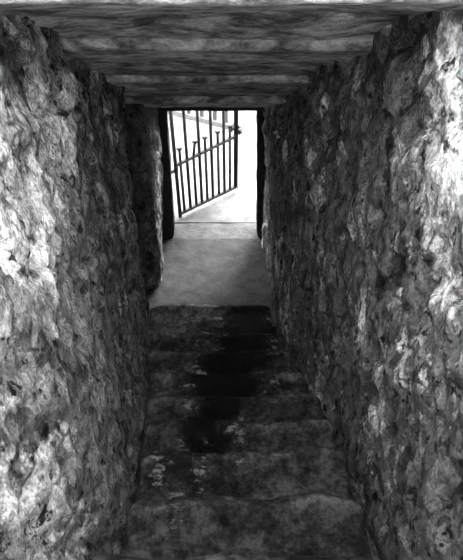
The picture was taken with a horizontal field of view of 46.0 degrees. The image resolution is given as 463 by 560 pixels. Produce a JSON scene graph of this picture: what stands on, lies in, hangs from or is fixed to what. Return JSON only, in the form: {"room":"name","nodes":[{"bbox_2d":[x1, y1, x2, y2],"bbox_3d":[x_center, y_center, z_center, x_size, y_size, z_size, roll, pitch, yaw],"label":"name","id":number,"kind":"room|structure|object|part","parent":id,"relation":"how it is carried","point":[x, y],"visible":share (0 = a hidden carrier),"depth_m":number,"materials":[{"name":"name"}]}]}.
{"room":"stone stairway passage","nodes":[
{"label":"stone stairway passage","id":0,"kind":"room"},
{"bbox_2d":[0,13,163,559],"bbox_3d":[-0.846,0.083,2.694,0.808,3.831,6.020,0,40,0],"label":"wall","id":1,"kind":"structure","parent":0,"point":[82,210],"depth_m":1.96,"materials":[{"name":"grey stone"}]},
{"bbox_2d":[146,237,276,334],"bbox_3d":[-0.200,0.087,5.435,1.500,0.321,1.386,0,40,0],"label":"floor","id":2,"kind":"structure","parent":0,"point":[198,271],"depth_m":5.38,"materials":[{"name":"stone"}]},
{"bbox_2d":[173,223,258,237],"bbox_3d":[-0.100,-0.472,6.048,1.800,0.193,0.328,0,40,0],"label":"threshold","id":3,"kind":"object","parent":2,"relation":"on","point":[186,230],"visible":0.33,"depth_m":6.00,"materials":[{"name":"stone"}]},
{"bbox_2d":[90,304,379,559],"bbox_3d":[0.000,1.161,2.595,2.200,2.308,4.727,0,40,0],"label":"stone staircase","id":4,"kind":"structure","parent":2,"relation":"on","point":[238,460],"depth_m":2.71,"materials":[{"name":"grey stone"}]},
{"bbox_2d":[0,0,462,107],"bbox_3d":[0.000,-1.173,2.865,2.400,1.894,3.332,0,40,0],"label":"ceiling","id":5,"kind":"structure","parent":0,"point":[164,53],"depth_m":2.06,"materials":[{"name":"stone"}]},
{"bbox_2d":[261,10,462,559],"bbox_3d":[0.757,0.083,2.694,0.986,3.831,6.020,0,40,0],"label":"wall","id":6,"kind":"structure","parent":0,"point":[362,242],"depth_m":2.09,"materials":[{"name":"grey stone"}]},
{"bbox_3d":[0.000,-1.983,4.550,14.000,4.611,0.520,0,40,0],"label":"wall","id":7,"kind":"structure","parent":0,"visible":0},
{"bbox_2d":[157,107,265,239],"bbox_3d":[-0.150,-1.139,5.218,1.900,1.860,0.304,0,40,0],"label":"door frame","id":8,"kind":"structure","parent":7,"relation":"in","point":[168,224],"depth_m":5.26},
{"bbox_2d":[168,111,238,217],"bbox_3d":[-0.320,-1.509,5.830,1.095,1.661,0.079,-30,49,-31],"label":"iron gate","id":9,"kind":"object","parent":8,"relation":"attached to","point":[235,127],"visible":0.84,"depth_m":6.03,"materials":[{"name":"metal"}]},
{"bbox_3d":[-0.595,-1.351,5.641,0.072,1.661,0.042,0,40,0],"label":"hinge post","id":10,"kind":"part","parent":9,"relation":"part of","materials":[{"name":"metal"}]},
{"bbox_3d":[-0.273,-1.420,5.964,0.866,0.088,0.034,-30,49,-31],"label":"rail","id":11,"kind":"part","parent":9,"relation":"part of","materials":[{"name":"metal"}]},
{"bbox_3d":[-0.267,-0.938,6.369,0.856,0.030,0.034,-31,49,-31],"label":"rail","id":12,"kind":"part","parent":9,"relation":"part of","materials":[{"name":"metal"}]},
{"bbox_3d":[0.058,-1.731,6.068,0.051,1.627,0.049,-29,48,-30],"label":"post","id":13,"kind":"part","parent":9,"relation":"part of","materials":[{"name":"metal"}]},
{"label":"outside","id":14,"kind":"structure","parent":0,"visible":0},
{"bbox_2d":[168,111,256,223],"bbox_3d":[0.000,-8.903,16.170,28.000,0.275,26.000,0,40,0],"label":"pavement","id":15,"kind":"structure","parent":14,"point":[238,205],"depth_m":6.94,"materials":[{"name":"white concrete"}]},
{"bbox_2d":[168,111,233,128],"bbox_3d":[-0.787,-2.905,8.041,1.856,1.015,0.100,21,44,23],"label":"railing","id":16,"kind":"object","parent":15,"relation":"on","point":[189,115],"visible":0.12,"depth_m":8.11,"materials":[{"name":"stone"}]}
]}

